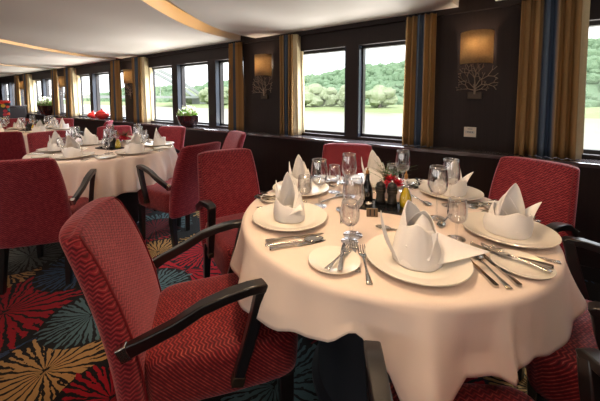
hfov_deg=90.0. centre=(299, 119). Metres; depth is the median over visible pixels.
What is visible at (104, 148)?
serving tray
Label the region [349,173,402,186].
dinner plate
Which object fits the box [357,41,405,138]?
window
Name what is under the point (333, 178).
plate
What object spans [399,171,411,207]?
oil bottle
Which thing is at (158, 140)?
folded napkin
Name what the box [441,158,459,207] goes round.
wine glass
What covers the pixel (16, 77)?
curtain
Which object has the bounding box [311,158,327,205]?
wine glass
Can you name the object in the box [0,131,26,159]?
dining chair
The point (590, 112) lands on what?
riverbank
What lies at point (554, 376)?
dining chair
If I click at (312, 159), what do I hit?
bowl
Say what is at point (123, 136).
flower vase
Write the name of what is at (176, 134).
dining chair
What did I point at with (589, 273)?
baseboard
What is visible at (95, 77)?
window
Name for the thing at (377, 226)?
spoon
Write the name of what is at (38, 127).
folded napkin
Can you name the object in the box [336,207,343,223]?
spoon
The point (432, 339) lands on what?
tablecloth
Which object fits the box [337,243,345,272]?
butter knife
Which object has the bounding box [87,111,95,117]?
lidded pot
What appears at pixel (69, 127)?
dinner plate
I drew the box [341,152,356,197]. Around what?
wine glass
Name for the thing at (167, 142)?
dinner plate
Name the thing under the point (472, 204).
fork
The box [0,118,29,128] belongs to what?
dining chair
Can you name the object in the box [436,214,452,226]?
spoon
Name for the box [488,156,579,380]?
dining chair
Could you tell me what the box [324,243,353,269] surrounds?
fork
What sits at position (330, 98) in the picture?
bush
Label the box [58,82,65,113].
window
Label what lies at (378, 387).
dining chair
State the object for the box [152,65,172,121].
window
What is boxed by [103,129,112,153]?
wine glass
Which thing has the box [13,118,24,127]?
folded napkin
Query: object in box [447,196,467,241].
wine glass
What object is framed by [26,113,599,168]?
trim
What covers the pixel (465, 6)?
trim
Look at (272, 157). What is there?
wainscoting
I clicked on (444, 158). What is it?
bowl
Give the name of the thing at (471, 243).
fork
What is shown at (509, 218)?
folded napkin
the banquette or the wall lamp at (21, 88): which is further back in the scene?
the wall lamp at (21, 88)
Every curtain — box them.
[14,75,20,104]
[23,74,36,112]
[51,70,59,114]
[64,67,81,116]
[110,60,122,120]
[132,57,153,122]
[228,42,243,130]
[279,34,304,135]
[402,13,436,146]
[514,0,590,159]
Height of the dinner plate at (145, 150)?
0.023 m
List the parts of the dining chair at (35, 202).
leg, backrest, leg, leg, seat, armrest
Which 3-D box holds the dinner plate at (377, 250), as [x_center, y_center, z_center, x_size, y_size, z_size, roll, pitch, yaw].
[0.343,0.409,0.885,0.296,0.023,0.296,0,4,1]
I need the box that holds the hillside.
[64,46,599,100]
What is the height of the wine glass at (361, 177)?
0.213 m
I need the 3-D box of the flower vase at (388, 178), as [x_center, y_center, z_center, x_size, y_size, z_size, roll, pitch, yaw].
[0.419,0.291,1.460,0.262,0.178,0.201,0,4,4]
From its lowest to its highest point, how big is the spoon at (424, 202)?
0.008 m
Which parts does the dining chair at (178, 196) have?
leg, armrest, seat, leg, leg, backrest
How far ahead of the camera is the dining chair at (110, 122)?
4.74 m
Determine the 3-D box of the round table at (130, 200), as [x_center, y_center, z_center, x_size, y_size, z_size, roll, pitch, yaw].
[-1.850,0.658,2.894,1.160,0.743,1.160,3,5,34]
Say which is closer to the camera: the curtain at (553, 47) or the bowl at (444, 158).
the bowl at (444, 158)
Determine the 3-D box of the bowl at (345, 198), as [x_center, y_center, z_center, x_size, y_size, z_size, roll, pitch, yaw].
[0.167,0.315,1.005,0.064,0.086,0.064,-1,4,-14]
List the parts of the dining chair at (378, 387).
armrest, seat, armrest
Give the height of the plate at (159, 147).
0.014 m
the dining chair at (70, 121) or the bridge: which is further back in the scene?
the bridge
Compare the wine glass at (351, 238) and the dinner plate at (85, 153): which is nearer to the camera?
the wine glass at (351, 238)
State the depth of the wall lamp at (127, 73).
5.55 m
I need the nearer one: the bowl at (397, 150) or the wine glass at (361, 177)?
the wine glass at (361, 177)
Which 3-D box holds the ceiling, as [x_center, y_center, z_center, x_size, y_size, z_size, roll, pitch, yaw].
[-7.397,-0.868,0.588,17.821,0.130,23.251,-1,4,-9]
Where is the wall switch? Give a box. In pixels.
[464,127,475,136]
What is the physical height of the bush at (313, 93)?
6.971 m
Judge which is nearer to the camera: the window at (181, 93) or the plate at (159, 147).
the plate at (159, 147)
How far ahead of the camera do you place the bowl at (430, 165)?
1.19 m
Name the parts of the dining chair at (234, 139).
leg, backrest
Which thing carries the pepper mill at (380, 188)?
on the serving tray at (398, 210)
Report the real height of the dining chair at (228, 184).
0.876 m
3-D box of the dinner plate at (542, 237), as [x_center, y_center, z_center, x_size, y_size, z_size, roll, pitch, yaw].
[0.741,0.396,1.073,0.296,0.023,0.296,2,5,29]
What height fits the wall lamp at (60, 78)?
0.548 m
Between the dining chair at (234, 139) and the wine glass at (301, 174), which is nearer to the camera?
the wine glass at (301, 174)
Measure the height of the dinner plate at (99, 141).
0.023 m
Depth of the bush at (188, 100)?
119.66 m
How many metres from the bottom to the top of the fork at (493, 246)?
0.010 m
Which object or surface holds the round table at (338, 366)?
on the floor
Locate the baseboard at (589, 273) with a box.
[260,191,599,282]
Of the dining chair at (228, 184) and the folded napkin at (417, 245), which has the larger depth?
the dining chair at (228, 184)
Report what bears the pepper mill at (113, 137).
on the serving tray at (104, 148)
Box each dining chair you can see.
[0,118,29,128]
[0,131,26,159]
[0,158,96,294]
[27,130,70,152]
[56,118,73,126]
[59,196,297,400]
[71,120,112,138]
[96,125,132,139]
[136,142,220,247]
[153,126,185,210]
[185,131,245,230]
[195,148,272,277]
[321,143,371,176]
[363,340,599,400]
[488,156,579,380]
[526,235,599,400]
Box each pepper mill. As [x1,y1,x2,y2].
[107,136,111,147]
[110,136,115,147]
[375,179,385,205]
[386,181,397,206]
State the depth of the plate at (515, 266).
0.85 m
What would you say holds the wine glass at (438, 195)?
on the tablecloth at (432, 339)
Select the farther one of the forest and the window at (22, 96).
the forest
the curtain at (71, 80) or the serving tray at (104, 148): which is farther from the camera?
the curtain at (71, 80)
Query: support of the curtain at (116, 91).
hanging from the wall
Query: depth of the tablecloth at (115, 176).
2.42 m
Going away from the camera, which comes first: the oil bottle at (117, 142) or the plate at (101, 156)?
the plate at (101, 156)
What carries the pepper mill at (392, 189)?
on the serving tray at (398, 210)
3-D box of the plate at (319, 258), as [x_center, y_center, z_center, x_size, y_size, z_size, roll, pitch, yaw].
[0.101,0.414,0.880,0.154,0.014,0.154,0,4,1]
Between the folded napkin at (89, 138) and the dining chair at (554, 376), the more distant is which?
the folded napkin at (89, 138)
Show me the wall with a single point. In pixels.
(493, 116)
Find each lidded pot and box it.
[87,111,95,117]
[95,108,108,118]
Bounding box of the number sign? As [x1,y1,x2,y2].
[366,208,377,216]
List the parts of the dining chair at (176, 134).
backrest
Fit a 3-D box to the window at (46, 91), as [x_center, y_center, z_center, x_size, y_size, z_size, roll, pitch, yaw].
[-6.826,-0.652,8.265,0.901,0.945,0.133,3,5,34]
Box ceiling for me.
[0,0,458,76]
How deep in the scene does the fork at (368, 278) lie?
0.86 m
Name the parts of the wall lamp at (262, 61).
lamp shade, ornament plate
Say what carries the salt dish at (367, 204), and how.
on the serving tray at (398, 210)
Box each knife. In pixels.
[261,196,274,198]
[265,233,323,242]
[269,240,325,250]
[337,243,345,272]
[470,259,498,287]
[482,254,521,286]
[484,249,553,268]
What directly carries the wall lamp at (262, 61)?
attached to the wall
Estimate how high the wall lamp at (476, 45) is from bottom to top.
0.548 m
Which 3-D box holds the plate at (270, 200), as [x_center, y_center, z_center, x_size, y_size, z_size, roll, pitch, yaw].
[-0.110,0.376,1.424,0.154,0.014,0.154,-1,4,-14]
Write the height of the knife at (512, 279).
0.007 m
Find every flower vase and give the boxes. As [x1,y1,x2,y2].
[114,130,132,146]
[365,159,416,198]
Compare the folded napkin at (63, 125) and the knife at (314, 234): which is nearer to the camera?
the knife at (314, 234)
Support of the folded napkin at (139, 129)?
on the dinner plate
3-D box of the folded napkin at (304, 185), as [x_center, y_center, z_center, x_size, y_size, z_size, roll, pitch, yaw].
[0.001,0.275,1.548,0.125,0.179,0.150,0,4,1]
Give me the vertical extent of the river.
0.450 m
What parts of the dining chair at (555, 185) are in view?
leg, backrest, armrest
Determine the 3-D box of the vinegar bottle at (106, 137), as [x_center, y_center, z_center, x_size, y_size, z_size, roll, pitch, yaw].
[-1.898,0.190,2.951,0.052,0.155,0.052,2,4,24]
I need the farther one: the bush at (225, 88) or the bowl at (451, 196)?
the bush at (225, 88)
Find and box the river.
[64,104,599,148]
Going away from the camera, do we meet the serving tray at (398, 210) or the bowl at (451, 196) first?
the bowl at (451, 196)
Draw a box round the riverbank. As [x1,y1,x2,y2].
[64,101,599,118]
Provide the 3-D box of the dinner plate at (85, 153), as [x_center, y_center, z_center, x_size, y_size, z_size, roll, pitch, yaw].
[-1.860,0.298,2.461,0.296,0.023,0.296,0,4,1]
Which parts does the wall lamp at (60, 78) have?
lamp shade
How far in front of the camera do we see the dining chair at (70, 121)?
5.37 m
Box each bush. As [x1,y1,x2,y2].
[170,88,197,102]
[198,87,207,103]
[207,87,227,104]
[304,83,326,105]
[322,87,339,105]
[337,85,365,106]
[365,85,397,107]
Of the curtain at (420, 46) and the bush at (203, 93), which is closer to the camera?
the curtain at (420, 46)
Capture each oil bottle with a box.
[115,131,120,147]
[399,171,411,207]
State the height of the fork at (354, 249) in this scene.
0.010 m
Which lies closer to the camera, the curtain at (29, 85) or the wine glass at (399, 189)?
the wine glass at (399, 189)
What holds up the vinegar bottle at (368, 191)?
on the serving tray at (398, 210)
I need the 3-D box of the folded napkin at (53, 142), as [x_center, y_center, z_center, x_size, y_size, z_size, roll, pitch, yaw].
[-2.239,0.191,2.747,0.125,0.179,0.150,-2,4,-26]
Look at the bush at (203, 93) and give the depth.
108.50 m
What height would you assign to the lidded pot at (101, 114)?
0.227 m
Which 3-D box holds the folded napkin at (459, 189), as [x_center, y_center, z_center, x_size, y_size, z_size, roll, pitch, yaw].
[0.760,0.282,1.504,0.158,0.171,0.139,-3,5,-35]
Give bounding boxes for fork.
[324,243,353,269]
[349,239,360,271]
[357,244,372,283]
[465,199,496,205]
[470,242,495,249]
[481,242,560,263]
[489,245,552,272]
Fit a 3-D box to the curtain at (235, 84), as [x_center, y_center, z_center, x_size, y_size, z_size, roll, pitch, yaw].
[-0.856,-0.428,3.972,0.238,1.150,0.080,2,5,31]
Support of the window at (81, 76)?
in the wall
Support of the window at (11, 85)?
in the wall
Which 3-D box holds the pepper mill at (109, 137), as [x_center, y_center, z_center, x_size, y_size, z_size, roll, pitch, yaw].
[-1.847,0.214,2.914,0.050,0.111,0.049,2,4,24]
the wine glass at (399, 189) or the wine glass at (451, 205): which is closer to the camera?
the wine glass at (451, 205)
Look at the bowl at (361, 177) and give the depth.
1.04 m
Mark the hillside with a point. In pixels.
(593, 88)
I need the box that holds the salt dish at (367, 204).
[364,201,372,206]
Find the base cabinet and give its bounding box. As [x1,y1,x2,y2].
[10,105,26,117]
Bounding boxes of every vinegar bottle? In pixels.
[104,131,107,146]
[361,168,372,201]
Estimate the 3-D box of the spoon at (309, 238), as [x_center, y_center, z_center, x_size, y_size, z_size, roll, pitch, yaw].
[-0.017,0.408,1.004,0.200,0.008,0.039,-1,4,-13]
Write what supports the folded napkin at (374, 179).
on the dinner plate at (358, 181)
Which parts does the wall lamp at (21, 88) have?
lamp shade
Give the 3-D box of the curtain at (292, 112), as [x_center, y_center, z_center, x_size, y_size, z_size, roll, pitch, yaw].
[-0.096,-0.394,3.483,0.300,1.150,0.170,0,4,3]
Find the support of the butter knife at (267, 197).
on the plate at (270, 200)
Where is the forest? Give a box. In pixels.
[83,38,599,106]
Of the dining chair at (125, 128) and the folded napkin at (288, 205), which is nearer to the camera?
the folded napkin at (288, 205)
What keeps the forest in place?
on the hillside
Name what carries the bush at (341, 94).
on the riverbank
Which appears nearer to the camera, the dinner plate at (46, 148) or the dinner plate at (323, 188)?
the dinner plate at (323, 188)
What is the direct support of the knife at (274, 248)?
on the tablecloth at (432, 339)
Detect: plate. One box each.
[31,154,54,157]
[36,147,60,151]
[50,151,94,158]
[52,127,75,129]
[78,140,103,145]
[95,155,116,158]
[115,148,152,154]
[143,141,173,146]
[153,146,169,149]
[252,202,326,230]
[261,192,279,202]
[272,180,328,195]
[308,246,360,273]
[312,175,337,181]
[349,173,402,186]
[365,232,473,286]
[406,179,431,185]
[418,182,483,200]
[460,212,561,248]
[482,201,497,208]
[490,249,556,279]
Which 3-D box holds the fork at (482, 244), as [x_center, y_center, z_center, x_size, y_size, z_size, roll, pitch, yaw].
[0.675,0.412,0.928,0.200,0.010,0.025,2,5,30]
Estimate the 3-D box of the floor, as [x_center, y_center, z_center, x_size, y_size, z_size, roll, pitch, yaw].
[-6.274,1.094,2.694,19.700,0.100,9.200,3,5,34]
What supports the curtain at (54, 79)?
hanging from the wall
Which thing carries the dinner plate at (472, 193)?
on the tablecloth at (432, 339)
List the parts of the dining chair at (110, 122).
backrest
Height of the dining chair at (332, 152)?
0.876 m
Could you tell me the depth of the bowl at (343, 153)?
1.46 m
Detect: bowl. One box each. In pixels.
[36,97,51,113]
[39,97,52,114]
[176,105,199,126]
[311,159,327,185]
[340,198,359,225]
[341,153,356,177]
[342,175,363,208]
[395,150,410,172]
[427,165,447,195]
[441,158,459,184]
[447,196,467,223]
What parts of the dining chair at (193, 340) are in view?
backrest, armrest, armrest, seat, leg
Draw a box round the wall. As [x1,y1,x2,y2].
[0,0,599,159]
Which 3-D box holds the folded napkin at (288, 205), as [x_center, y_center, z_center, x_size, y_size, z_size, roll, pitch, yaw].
[-0.043,0.301,1.173,0.125,0.179,0.150,0,4,3]
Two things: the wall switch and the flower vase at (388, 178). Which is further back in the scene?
the wall switch
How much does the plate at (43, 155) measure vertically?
0.014 m
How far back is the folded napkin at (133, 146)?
2.61 m
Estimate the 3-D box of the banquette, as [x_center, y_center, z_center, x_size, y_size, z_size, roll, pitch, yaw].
[-8.421,0.080,7.652,0.680,1.130,1.440,3,5,34]
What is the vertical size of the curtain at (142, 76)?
1.150 m
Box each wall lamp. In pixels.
[19,81,23,95]
[58,76,64,98]
[123,69,132,98]
[252,54,272,98]
[456,29,497,98]
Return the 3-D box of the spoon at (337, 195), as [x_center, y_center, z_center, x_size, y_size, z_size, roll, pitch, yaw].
[0.154,0.377,1.439,0.166,0.008,0.031,-4,5,-42]
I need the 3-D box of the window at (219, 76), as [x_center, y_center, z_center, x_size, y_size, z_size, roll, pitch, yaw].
[-0.949,-0.370,4.237,0.581,0.945,0.133,3,5,34]
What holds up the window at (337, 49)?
in the wall
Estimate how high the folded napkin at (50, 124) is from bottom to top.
0.169 m
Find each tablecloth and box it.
[6,128,80,153]
[22,141,177,199]
[230,176,586,400]
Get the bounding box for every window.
[1,83,7,99]
[9,83,14,104]
[20,90,23,104]
[35,80,40,111]
[43,79,50,97]
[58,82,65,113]
[80,75,90,114]
[92,72,110,117]
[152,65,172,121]
[177,61,208,124]
[215,57,244,127]
[304,46,345,135]
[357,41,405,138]
[583,21,599,153]
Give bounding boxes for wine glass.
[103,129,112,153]
[298,174,311,201]
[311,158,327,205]
[328,164,340,193]
[340,198,359,239]
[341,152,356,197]
[342,174,363,236]
[395,149,410,191]
[427,165,447,218]
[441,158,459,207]
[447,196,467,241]
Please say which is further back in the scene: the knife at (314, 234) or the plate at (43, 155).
the plate at (43, 155)
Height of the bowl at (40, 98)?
0.482 m
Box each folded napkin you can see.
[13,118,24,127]
[32,120,46,131]
[43,117,60,127]
[47,131,64,150]
[59,118,68,128]
[59,135,87,157]
[79,128,97,143]
[124,133,147,152]
[128,126,145,141]
[152,128,165,144]
[274,172,304,223]
[289,154,311,192]
[361,150,390,184]
[380,200,488,271]
[434,159,472,196]
[483,183,541,239]
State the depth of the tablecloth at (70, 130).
4.53 m
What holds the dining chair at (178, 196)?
on the floor
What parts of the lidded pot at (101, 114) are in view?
pot, lid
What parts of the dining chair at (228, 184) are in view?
armrest, leg, seat, backrest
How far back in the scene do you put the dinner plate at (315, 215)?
1.17 m
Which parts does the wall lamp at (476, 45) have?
ornament plate, lamp shade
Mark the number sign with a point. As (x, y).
(370, 212)
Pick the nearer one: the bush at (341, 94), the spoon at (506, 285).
the spoon at (506, 285)
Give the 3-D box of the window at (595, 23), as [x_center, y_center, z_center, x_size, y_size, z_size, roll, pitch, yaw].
[2.097,-0.224,2.151,0.651,0.945,0.133,3,5,34]
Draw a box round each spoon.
[265,236,323,245]
[320,194,343,202]
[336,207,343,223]
[376,225,396,229]
[410,194,431,204]
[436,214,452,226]
[474,255,512,288]
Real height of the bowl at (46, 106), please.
0.465 m
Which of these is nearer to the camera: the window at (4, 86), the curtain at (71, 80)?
the curtain at (71, 80)
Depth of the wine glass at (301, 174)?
1.32 m
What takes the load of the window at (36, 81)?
in the wall
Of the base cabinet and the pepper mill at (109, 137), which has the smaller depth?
the pepper mill at (109, 137)
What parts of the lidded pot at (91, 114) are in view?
pot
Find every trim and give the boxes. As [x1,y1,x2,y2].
[0,0,525,78]
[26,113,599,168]
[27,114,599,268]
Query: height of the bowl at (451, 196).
0.086 m
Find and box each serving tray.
[95,147,123,149]
[354,198,415,215]
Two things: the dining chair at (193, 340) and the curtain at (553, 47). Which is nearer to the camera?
the dining chair at (193, 340)
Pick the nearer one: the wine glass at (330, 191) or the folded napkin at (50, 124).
the wine glass at (330, 191)
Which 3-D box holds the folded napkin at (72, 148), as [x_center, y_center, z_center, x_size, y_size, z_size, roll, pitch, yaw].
[-1.846,0.212,2.449,0.150,0.179,0.125,1,4,8]
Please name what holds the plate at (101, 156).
on the tablecloth at (115, 176)
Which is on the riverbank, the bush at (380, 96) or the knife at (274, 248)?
the bush at (380, 96)
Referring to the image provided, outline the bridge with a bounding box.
[7,69,204,103]
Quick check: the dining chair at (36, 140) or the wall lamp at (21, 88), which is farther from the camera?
the wall lamp at (21, 88)
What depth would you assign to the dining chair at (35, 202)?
1.85 m
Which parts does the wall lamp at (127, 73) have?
lamp shade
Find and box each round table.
[116,191,138,226]
[312,333,391,400]
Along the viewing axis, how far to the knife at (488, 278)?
0.80 m
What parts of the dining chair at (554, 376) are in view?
leg, leg, seat, armrest, armrest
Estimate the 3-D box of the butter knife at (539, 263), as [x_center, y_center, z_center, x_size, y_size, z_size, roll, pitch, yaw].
[0.633,0.403,0.876,0.165,0.007,0.016,3,5,36]
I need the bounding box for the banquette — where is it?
[0,100,9,119]
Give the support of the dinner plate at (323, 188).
on the tablecloth at (432, 339)
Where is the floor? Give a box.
[0,207,599,400]

